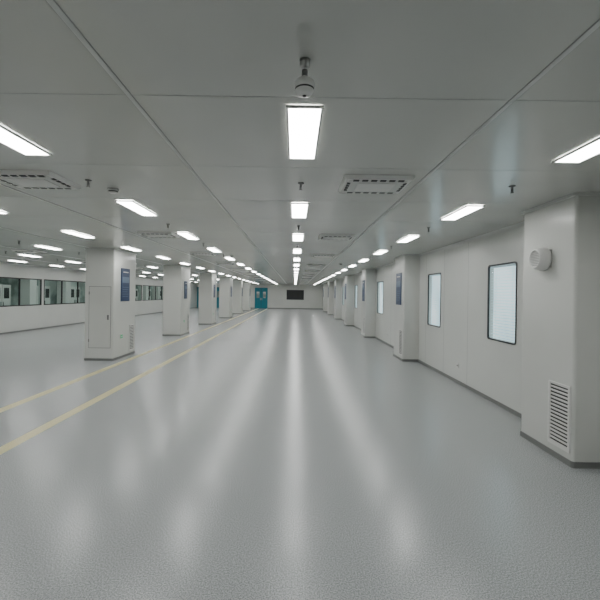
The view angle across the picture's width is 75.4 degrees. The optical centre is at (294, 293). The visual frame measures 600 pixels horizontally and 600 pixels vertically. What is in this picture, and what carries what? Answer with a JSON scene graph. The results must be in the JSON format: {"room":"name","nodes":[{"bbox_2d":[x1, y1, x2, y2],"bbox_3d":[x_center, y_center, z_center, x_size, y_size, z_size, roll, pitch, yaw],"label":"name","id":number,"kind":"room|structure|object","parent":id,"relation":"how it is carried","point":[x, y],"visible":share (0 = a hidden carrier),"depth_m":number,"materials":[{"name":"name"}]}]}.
{"room":"clean room","nodes":[
{"label":"clean room","id":0,"kind":"room"},
{"bbox_2d":[0,278,162,304],"bbox_3d":[-14.253,0.126,20.000,0.100,2.750,48.000,1,0,0],"label":"wall","id":1,"kind":"structure","parent":0,"point":[3,281],"depth_m":22.63,"materials":[{"name":"paint"}]},
{"bbox_2d":[0,264,195,332],"bbox_3d":[-11.278,0.168,20.000,0.150,2.750,48.000,1,0,0],"label":"wall","id":2,"kind":"structure","parent":0,"point":[13,318],"depth_m":17.61,"materials":[{"name":"white paint"}]},
{"bbox_2d":[0,277,41,306],"bbox_3d":[-11.216,-0.082,14.425,0.048,1.150,5.450,1,0,0],"label":"window","id":3,"kind":"structure","parent":2,"relation":"in","point":[0,277],"depth_m":15.81,"materials":[{"name":"black"}]},
{"bbox_2d":[44,279,84,304],"bbox_3d":[-11.216,-0.082,20.025,0.048,1.150,5.450,1,0,0],"label":"window","id":4,"kind":"structure","parent":2,"relation":"in","point":[44,279],"depth_m":18.67,"materials":[{"name":"black"}]},
{"bbox_2d":[0,307,195,334],"bbox_3d":[-11.216,1.514,20.000,0.012,0.060,48.000,1,0,0],"label":"baseboard","id":5,"kind":"structure","parent":2,"relation":"attached to","point":[193,307],"depth_m":17.68,"materials":[{"name":"grey"}]},
{"bbox_2d":[0,262,196,283],"bbox_3d":[-11.160,-1.181,20.000,0.050,0.050,48.000,1,0,0],"label":"trim","id":6,"kind":"structure","parent":2,"relation":"attached to","point":[0,262],"depth_m":17.60,"materials":[{"name":"grey"}]},
{"bbox_2d":[142,285,162,300],"bbox_3d":[-11.216,-0.082,31.225,0.048,1.150,5.450,1,0,0],"label":"window","id":7,"kind":"structure","parent":2,"relation":"in","point":[143,285],"depth_m":31.20,"materials":[{"name":"black metal"}]},
{"bbox_2d":[196,283,322,307],"bbox_3d":[-5.424,0.249,44.075,17.560,2.750,0.150,1,0,0],"label":"wall","id":8,"kind":"structure","parent":0,"point":[277,294],"depth_m":44.00,"materials":[{"name":"white paint"}]},
{"bbox_2d":[197,287,198,307],"bbox_3d":[-10.356,0.380,43.955,1.500,2.350,0.089,1,0,0],"label":"door","id":9,"kind":"structure","parent":8,"relation":"in","point":[197,287],"depth_m":43.95,"materials":[{"name":"teal paint"}]},
{"bbox_2d":[217,287,218,307],"bbox_3d":[-8.207,0.410,43.955,1.600,2.350,0.089,1,0,0],"label":"door","id":10,"kind":"structure","parent":8,"relation":"in","point":[217,287],"depth_m":43.95,"materials":[{"name":"teal paint"}]},
{"bbox_2d":[196,307,322,308],"bbox_3d":[-4.024,1.594,43.994,14.398,0.100,0.012,1,0,0],"label":"baseboard","id":11,"kind":"structure","parent":8,"relation":"attached to","point":[196,307],"depth_m":43.99,"materials":[{"name":"grey"}]},
{"bbox_2d":[255,288,267,308],"bbox_3d":[-3.832,0.471,43.955,1.450,2.350,0.089,1,0,0],"label":"door","id":12,"kind":"structure","parent":8,"relation":"in","point":[261,294],"depth_m":43.95,"materials":[{"name":"teal paint"}]},
{"bbox_2d":[287,290,303,299],"bbox_3d":[0.024,0.100,43.982,1.950,1.100,0.034,1,0,0],"label":"wall screen","id":13,"kind":"object","parent":8,"relation":"in","point":[291,294],"depth_m":43.97,"materials":[{"name":"black"}]},
{"bbox_2d":[0,308,599,599],"bbox_3d":[-5.444,1.673,20.000,17.560,0.101,48.300,1,0,0],"label":"floor","id":14,"kind":"structure","parent":0,"point":[289,454],"depth_m":3.58,"materials":[{"name":"plastic"}]},
{"bbox_2d":[0,284,10,305],"bbox_3d":[-13.889,0.531,18.000,0.620,1.950,1.100,1,0,0],"label":"storage cabinet","id":15,"kind":"object","parent":14,"relation":"on","point":[5,290],"visible":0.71,"depth_m":18.21,"materials":[{"name":"white metal"}]},
{"bbox_2d":[20,279,36,304],"bbox_3d":[-13.403,0.138,19.500,0.540,2.750,0.540,1,0,0],"label":"column","id":16,"kind":"structure","parent":14,"relation":"on","point":[28,288],"depth_m":19.25,"materials":[{"name":"white paint"}]},
{"bbox_2d":[37,286,49,303],"bbox_3d":[-13.889,0.531,21.000,0.620,1.950,1.100,1,0,0],"label":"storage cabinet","id":17,"kind":"object","parent":14,"relation":"on","point":[47,288],"visible":0.22,"depth_m":21.23,"materials":[{"name":"white metal"}]},
{"bbox_2d":[57,281,70,302],"bbox_3d":[-13.403,0.138,22.500,0.540,2.750,0.540,1,0,0],"label":"column","id":18,"kind":"structure","parent":14,"relation":"on","point":[66,285],"depth_m":22.25,"materials":[{"name":"white paint"}]},
{"bbox_2d":[71,287,79,302],"bbox_3d":[-13.889,0.531,24.000,0.620,1.950,1.100,1,0,0],"label":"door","id":19,"kind":"structure","parent":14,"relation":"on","point":[73,289],"depth_m":23.96,"materials":[{"name":"white paint"}]},
{"bbox_2d":[84,248,136,360],"bbox_3d":[-4.789,0.258,10.140,0.758,2.750,1.348,1,0,0],"label":"column","id":20,"kind":"structure","parent":14,"relation":"on","point":[103,265],"depth_m":9.50,"materials":[{"name":"grey"}]},
{"bbox_2d":[88,286,110,347],"bbox_3d":[-4.775,0.568,9.479,0.544,1.510,0.022,1,0,0],"label":"door","id":21,"kind":"structure","parent":20,"relation":"attached to","point":[99,334],"depth_m":9.48,"materials":[{"name":"grey metal"}]},
{"bbox_2d":[121,268,129,300],"bbox_3d":[-4.417,-0.237,10.110,0.020,0.850,0.500,1,0,0],"label":"notice board","id":22,"kind":"object","parent":20,"relation":"attached to","point":[125,273],"visible":1,"depth_m":10.09,"materials":[{"name":"blue"}]},
{"bbox_2d":[129,324,133,350],"bbox_3d":[-4.439,1.178,10.540,0.015,0.700,0.300,1,0,0],"label":"air return grille","id":23,"kind":"object","parent":20,"relation":"attached to","point":[131,327],"visible":1,"depth_m":10.54,"materials":[{"name":"white metal"}]},
{"bbox_2d":[135,289,137,299],"bbox_3d":[-13.889,0.531,33.000,0.620,1.950,1.100,1,0,0],"label":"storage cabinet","id":24,"kind":"object","parent":14,"relation":"on","point":[136,290],"visible":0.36,"depth_m":33.26,"materials":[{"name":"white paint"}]},
{"bbox_2d":[143,286,147,299],"bbox_3d":[-13.403,0.138,34.500,0.540,2.750,0.540,1,0,0],"label":"column","id":25,"kind":"structure","parent":14,"relation":"on","point":[145,288],"depth_m":34.25,"materials":[{"name":"white paint"}]},
{"bbox_2d":[153,286,159,299],"bbox_3d":[-13.403,0.138,37.500,0.540,2.750,0.540,1,0,0],"label":"column","id":26,"kind":"structure","parent":14,"relation":"on","point":[157,288],"depth_m":37.25,"materials":[{"name":"white paint"}]},
{"bbox_2d":[162,265,189,335],"bbox_3d":[-4.789,0.258,15.740,0.758,2.750,1.348,1,0,0],"label":"column","id":27,"kind":"structure","parent":14,"relation":"on","point":[176,308],"depth_m":15.09,"materials":[{"name":"grey paint"}]},
{"bbox_2d":[184,281,186,298],"bbox_3d":[-4.418,-0.162,15.710,0.020,0.700,0.400,1,0,0],"label":"notice board","id":28,"kind":"object","parent":27,"relation":"attached to","point":[185,282],"visible":1,"depth_m":15.62,"materials":[{"name":"blue"}]},
{"bbox_2d":[187,314,189,330],"bbox_3d":[-4.439,1.178,16.140,0.015,0.700,0.300,1,0,0],"label":"air return grille","id":29,"kind":"object","parent":27,"relation":"attached to","point":[188,315],"visible":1,"depth_m":16.18,"materials":[{"name":"white metal"}]},
{"bbox_2d":[198,273,216,324],"bbox_3d":[-4.789,0.258,21.340,0.758,2.750,1.348,1,0,0],"label":"column","id":30,"kind":"structure","parent":14,"relation":"on","point":[207,301],"depth_m":20.69,"materials":[{"name":"grey paint"}]},
{"bbox_2d":[219,277,232,317],"bbox_3d":[-4.789,0.258,26.940,0.758,2.750,1.348,1,0,0],"label":"column","id":31,"kind":"structure","parent":14,"relation":"on","point":[225,284],"depth_m":26.29,"materials":[{"name":"grey paint"}]},
{"bbox_2d":[232,280,242,313],"bbox_3d":[-4.789,0.258,32.540,0.758,2.750,1.348,1,0,0],"label":"column","id":32,"kind":"structure","parent":14,"relation":"on","point":[237,303],"depth_m":31.89,"materials":[{"name":"grey"}]},
{"bbox_2d":[243,282,250,310],"bbox_3d":[-4.789,0.258,38.140,0.758,2.750,1.348,1,0,0],"label":"column","id":33,"kind":"structure","parent":14,"relation":"on","point":[246,285],"depth_m":37.49,"materials":[{"name":"grey paint"}]},
{"bbox_2d":[323,284,327,311],"bbox_3d":[2.988,0.367,38.275,0.434,2.750,0.998,1,0,0],"label":"column","id":34,"kind":"structure","parent":14,"relation":"on","point":[325,286],"depth_m":37.80,"materials":[{"name":"grey paint"}]},
{"bbox_2d":[328,282,333,314],"bbox_3d":[2.988,0.367,32.675,0.434,2.750,0.998,1,0,0],"label":"column","id":35,"kind":"structure","parent":14,"relation":"on","point":[330,284],"depth_m":32.20,"materials":[{"name":"grey paint"}]},
{"bbox_2d":[334,279,341,318],"bbox_3d":[2.988,0.367,27.075,0.434,2.750,0.998,1,0,0],"label":"column","id":36,"kind":"structure","parent":14,"relation":"on","point":[338,282],"depth_m":26.60,"materials":[{"name":"grey"}]},
{"bbox_2d":[344,275,354,325],"bbox_3d":[2.988,0.367,21.475,0.434,2.750,0.998,1,0,0],"label":"column","id":37,"kind":"structure","parent":14,"relation":"on","point":[349,279],"depth_m":21.00,"materials":[{"name":"grey"}]},
{"bbox_2d":[361,269,375,337],"bbox_3d":[2.988,0.367,15.875,0.434,2.750,0.998,1,0,0],"label":"column","id":38,"kind":"structure","parent":14,"relation":"on","point":[368,307],"depth_m":15.40,"materials":[{"name":"grey paint"}]},
{"bbox_2d":[362,280,364,300],"bbox_3d":[2.792,-0.136,15.855,0.020,0.850,0.500,1,0,0],"label":"notice board","id":39,"kind":"object","parent":38,"relation":"attached to","point":[363,281],"visible":1,"depth_m":15.77,"materials":[{"name":"blue"}]},
{"bbox_2d":[363,317,364,333],"bbox_3d":[2.775,1.274,15.600,0.015,0.670,0.330,1,0,0],"label":"air return grille","id":40,"kind":"object","parent":38,"relation":"attached to","point":[363,317],"visible":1,"depth_m":15.59,"materials":[{"name":"white metal"}]},
{"bbox_2d":[393,255,419,361],"bbox_3d":[2.988,0.367,10.475,0.434,2.750,0.998,1,0,0],"label":"column","id":41,"kind":"structure","parent":14,"relation":"on","point":[406,315],"depth_m":10.00,"materials":[{"name":"grey paint"}]},
{"bbox_2d":[396,273,401,304],"bbox_3d":[2.792,-0.136,10.455,0.020,0.850,0.500,1,0,0],"label":"notice board","id":42,"kind":"object","parent":41,"relation":"attached to","point":[398,275],"visible":1,"depth_m":10.42,"materials":[{"name":"blue"}]},
{"bbox_2d":[398,329,402,355],"bbox_3d":[2.775,1.274,10.200,0.015,0.670,0.330,1,0,0],"label":"air return grille","id":43,"kind":"object","parent":41,"relation":"attached to","point":[400,347],"visible":1,"depth_m":10.19,"materials":[{"name":"white metal"}]},
{"bbox_2d":[520,192,599,468],"bbox_3d":[2.988,0.367,4.330,0.434,2.750,0.948,1,0,0],"label":"column","id":44,"kind":"structure","parent":14,"relation":"on","point":[561,302],"depth_m":4.01,"materials":[{"name":"grey paint"}]},
{"bbox_2d":[529,247,551,270],"bbox_3d":[2.740,-0.392,4.340,0.130,0.260,0.260,1,0,0],"label":"wall speaker","id":45,"kind":"object","parent":44,"relation":"attached to","point":[540,259],"visible":1,"depth_m":4.26,"materials":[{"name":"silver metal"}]},
{"bbox_2d":[547,380,570,452],"bbox_3d":[2.775,1.274,4.080,0.015,0.670,0.330,1,0,0],"label":"air return grille","id":46,"kind":"object","parent":44,"relation":"attached to","point":[559,395],"visible":1,"depth_m":4.07,"materials":[{"name":"white metal"}]},
{"bbox_2d":[0,0,599,284],"bbox_3d":[-5.404,-1.176,20.000,17.560,0.100,48.300,1,0,0],"label":"ceiling","id":47,"kind":"structure","parent":0,"point":[418,53],"depth_m":2.37,"materials":[{"name":"paint"}]},
{"bbox_2d":[0,124,51,155],"bbox_3d":[-1.965,-1.066,2.560,0.210,0.014,0.830,1,0,0],"label":"ceiling light panel","id":48,"kind":"object","parent":47,"relation":"attached to","point":[8,138],"depth_m":2.76,"materials":[{"name":"white plastic"}]},
{"bbox_2d":[11,250,46,252],"bbox_3d":[-7.085,-1.128,10.350,0.620,0.040,0.520,1,0,0],"label":"air diffuser","id":49,"kind":"object","parent":47,"relation":"in","point":[23,251],"depth_m":10.16,"materials":[{"name":"white metal"}]},
{"bbox_2d":[17,254,42,257],"bbox_3d":[-8.025,-1.151,11.760,0.210,0.014,0.830,1,0,0],"label":"ceiling light panel","id":50,"kind":"object","parent":47,"relation":"in","point":[17,254],"depth_m":11.73,"materials":[{"name":"white plastic"}]},
{"bbox_2d":[0,170,80,188],"bbox_3d":[-2.455,-1.063,3.650,0.620,0.040,0.520,1,0,0],"label":"air diffuser","id":51,"kind":"object","parent":47,"relation":"in","point":[23,179],"depth_m":3.57,"materials":[{"name":"white metal"}]},
{"bbox_2d":[33,245,61,249],"bbox_3d":[-6.005,-1.122,9.460,0.210,0.014,0.830,1,0,0],"label":"ceiling light panel","id":52,"kind":"object","parent":47,"relation":"attached to","point":[46,247],"depth_m":9.36,"materials":[{"name":"white plastic"}]},
{"bbox_2d":[60,231,95,237],"bbox_3d":[-3.985,-1.094,7.160,0.210,0.014,0.830,1,0,0],"label":"ceiling light panel","id":53,"kind":"object","parent":47,"relation":"attached to","point":[69,232],"depth_m":7.11,"materials":[{"name":"white plastic"}]},
{"bbox_2d":[107,188,118,193],"bbox_3d":[-1.865,-1.052,3.980,0.110,0.045,0.110,1,0,0],"label":"smoke detector","id":54,"kind":"object","parent":47,"relation":"attached to","point":[110,190],"visible":1,"depth_m":3.95,"materials":[{"name":"white plastic"}]},
{"bbox_2d":[120,247,141,250],"bbox_3d":[-3.985,-1.094,9.460,0.210,0.014,0.830,1,0,0],"label":"ceiling light panel","id":55,"kind":"object","parent":47,"relation":"in","point":[129,248],"depth_m":9.32,"materials":[{"name":"white plastic"}]},
{"bbox_2d":[114,200,157,215],"bbox_3d":[-1.965,-1.066,4.860,0.210,0.014,0.830,1,0,0],"label":"ceiling light panel","id":56,"kind":"object","parent":47,"relation":"attached to","point":[130,204],"depth_m":4.77,"materials":[{"name":"white plastic"}]},
{"bbox_2d":[136,231,179,237],"bbox_3d":[-2.455,-1.063,7.000,0.620,0.040,0.520,1,0,0],"label":"air diffuser","id":57,"kind":"object","parent":47,"relation":"in","point":[148,234],"depth_m":6.86,"materials":[{"name":"white metal"}]},
{"bbox_2d":[176,232,199,239],"bbox_3d":[-1.965,-1.066,7.160,0.210,0.014,0.830,1,0,0],"label":"ceiling light panel","id":58,"kind":"object","parent":47,"relation":"attached to","point":[187,235],"depth_m":7.06,"materials":[{"name":"white plastic"}]},
{"bbox_2d":[189,252,215,255],"bbox_3d":[-2.455,-1.063,10.350,0.620,0.040,0.520,1,0,0],"label":"air diffuser","id":59,"kind":"object","parent":47,"relation":"in","point":[193,253],"depth_m":10.12,"materials":[{"name":"white metal"}]},
{"bbox_2d":[206,248,220,251],"bbox_3d":[-1.965,-1.066,9.460,0.210,0.014,0.830,1,0,0],"label":"ceiling light panel","id":60,"kind":"object","parent":47,"relation":"in","point":[211,249],"depth_m":9.30,"materials":[{"name":"white plastic"}]},
{"bbox_2d":[216,263,234,264],"bbox_3d":[-2.455,-1.063,13.700,0.620,0.040,0.520,1,0,0],"label":"air diffuser","id":61,"kind":"object","parent":47,"relation":"in","point":[216,263],"depth_m":13.58,"materials":[{"name":"white metal"}]},
{"bbox_2d":[293,249,301,253],"bbox_3d":[0.054,-1.038,9.460,0.210,0.014,0.830,1,0,0],"label":"ceiling light panel","id":62,"kind":"object","parent":47,"relation":"in","point":[298,251],"depth_m":9.44,"materials":[{"name":"white plastic"}]},
{"bbox_2d":[292,234,303,240],"bbox_3d":[0.054,-1.038,7.160,0.210,0.014,0.830,1,0,0],"label":"ceiling light panel","id":63,"kind":"object","parent":47,"relation":"attached to","point":[295,237],"depth_m":7.10,"materials":[{"name":"white plastic"}]},
{"bbox_2d":[0,0,599,284],"bbox_3d":[-3.980,-1.103,20.000,14.310,0.004,48.000,1,0,0],"label":"trim","id":64,"kind":"structure","parent":47,"relation":"attached to","point":[53,4],"depth_m":2.22,"materials":[{"name":"grey metal"}]},
{"bbox_2d":[291,203,308,217],"bbox_3d":[0.054,-1.038,4.860,0.210,0.014,0.830,1,0,0],"label":"ceiling light panel","id":65,"kind":"object","parent":47,"relation":"attached to","point":[298,210],"depth_m":4.80,"materials":[{"name":"white plastic"}]},
{"bbox_2d":[294,57,314,97],"bbox_3d":[0.044,-0.967,1.740,0.092,0.165,0.092,1,0,0],"label":"ceiling sensor","id":66,"kind":"object","parent":47,"relation":"hanging from","point":[304,86],"depth_m":1.72,"materials":[{"name":"white plastic"}]},
{"bbox_2d":[286,105,323,159],"bbox_3d":[0.054,-1.038,2.560,0.210,0.014,0.830,1,0,0],"label":"ceiling light panel","id":67,"kind":"object","parent":47,"relation":"in","point":[304,122],"depth_m":2.45,"materials":[{"name":"white plastic"}]},
{"bbox_2d":[307,264,324,265],"bbox_3d":[0.744,-1.019,13.700,0.620,0.040,0.520,1,0,0],"label":"air diffuser","id":68,"kind":"object","parent":47,"relation":"in","point":[307,264],"depth_m":13.57,"materials":[{"name":"white metal"}]},
{"bbox_2d":[311,254,334,256],"bbox_3d":[0.744,-1.019,10.350,0.620,0.040,0.520,1,0,0],"label":"air diffuser","id":69,"kind":"object","parent":47,"relation":"in","point":[312,255],"depth_m":10.13,"materials":[{"name":"white metal"}]},
{"bbox_2d":[318,234,355,239],"bbox_3d":[0.744,-1.019,7.000,0.620,0.040,0.520,1,0,0],"label":"air diffuser","id":70,"kind":"object","parent":47,"relation":"in","point":[322,236],"depth_m":6.83,"materials":[{"name":"white metal"}]},
{"bbox_2d":[338,175,414,193],"bbox_3d":[0.744,-1.019,3.650,0.620,0.040,0.520,1,0,0],"label":"air diffuser","id":71,"kind":"object","parent":47,"relation":"in","point":[373,184],"depth_m":3.54,"materials":[{"name":"white metal"}]},
{"bbox_2d":[372,250,387,254],"bbox_3d":[2.074,-1.010,9.460,0.210,0.014,0.830,1,0,0],"label":"ceiling light panel","id":72,"kind":"object","parent":47,"relation":"in","point":[379,252],"depth_m":9.41,"materials":[{"name":"white plastic"}]},
{"bbox_2d":[396,235,419,242],"bbox_3d":[2.074,-1.010,7.160,0.210,0.014,0.830,1,0,0],"label":"ceiling light panel","id":73,"kind":"object","parent":47,"relation":"in","point":[408,238],"depth_m":7.15,"materials":[{"name":"white plastic"}]},
{"bbox_2d":[440,205,484,219],"bbox_3d":[2.074,-1.010,4.860,0.210,0.014,0.830,1,0,0],"label":"ceiling light panel","id":74,"kind":"object","parent":47,"relation":"in","point":[467,209],"depth_m":4.79,"materials":[{"name":"white plastic"}]},
{"bbox_2d":[509,185,515,193],"bbox_3d":[2.054,-0.986,3.670,0.060,0.068,0.060,1,0,0],"label":"sprinkler","id":75,"kind":"object","parent":47,"relation":"attached to","point":[511,186],"visible":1,"depth_m":3.66,"materials":[{"name":"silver metal"}]},
{"bbox_2d":[552,137,599,162],"bbox_3d":[2.074,-1.010,2.560,0.210,0.014,0.830,1,0,0],"label":"ceiling light panel","id":76,"kind":"object","parent":47,"relation":"in","point":[590,149],"depth_m":2.78,"materials":[{"name":"white plastic"}]},
{"bbox_2d":[333,226,523,413],"bbox_3d":[3.280,0.371,20.002,0.151,2.750,48.003,1,0,0],"label":"wall","id":77,"kind":"structure","parent":0,"point":[493,368],"depth_m":7.19,"materials":[{"name":"grey"}]},
{"bbox_2d":[377,281,382,313],"bbox_3d":[3.248,0.135,14.600,0.100,1.220,1.000,1,0,0],"label":"window","id":78,"kind":"structure","parent":77,"relation":"in","point":[380,301],"depth_m":14.81,"materials":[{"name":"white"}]},
{"bbox_2d":[333,314,521,417],"bbox_3d":[3.180,1.715,20.000,0.012,0.060,48.000,1,0,0],"label":"baseboard","id":79,"kind":"structure","parent":77,"relation":"attached to","point":[492,400],"depth_m":6.98,"materials":[{"name":"grey"}]},
{"bbox_2d":[334,222,523,281],"bbox_3d":[3.199,-0.980,20.000,0.050,0.050,48.000,1,0,0],"label":"trim","id":80,"kind":"structure","parent":77,"relation":"attached to","point":[521,224],"depth_m":7.00,"materials":[{"name":"grey"}]},
{"bbox_2d":[427,273,440,327],"bbox_3d":[3.248,0.135,8.945,0.100,1.220,0.830,1,0,0],"label":"window","id":81,"kind":"structure","parent":77,"relation":"in","point":[435,313],"depth_m":9.04,"materials":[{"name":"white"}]},
{"bbox_2d":[487,261,516,344],"bbox_3d":[3.248,0.135,6.030,0.100,1.220,0.840,1,0,0],"label":"window","id":82,"kind":"structure","parent":77,"relation":"in","point":[504,311],"depth_m":6.08,"materials":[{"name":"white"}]}
]}

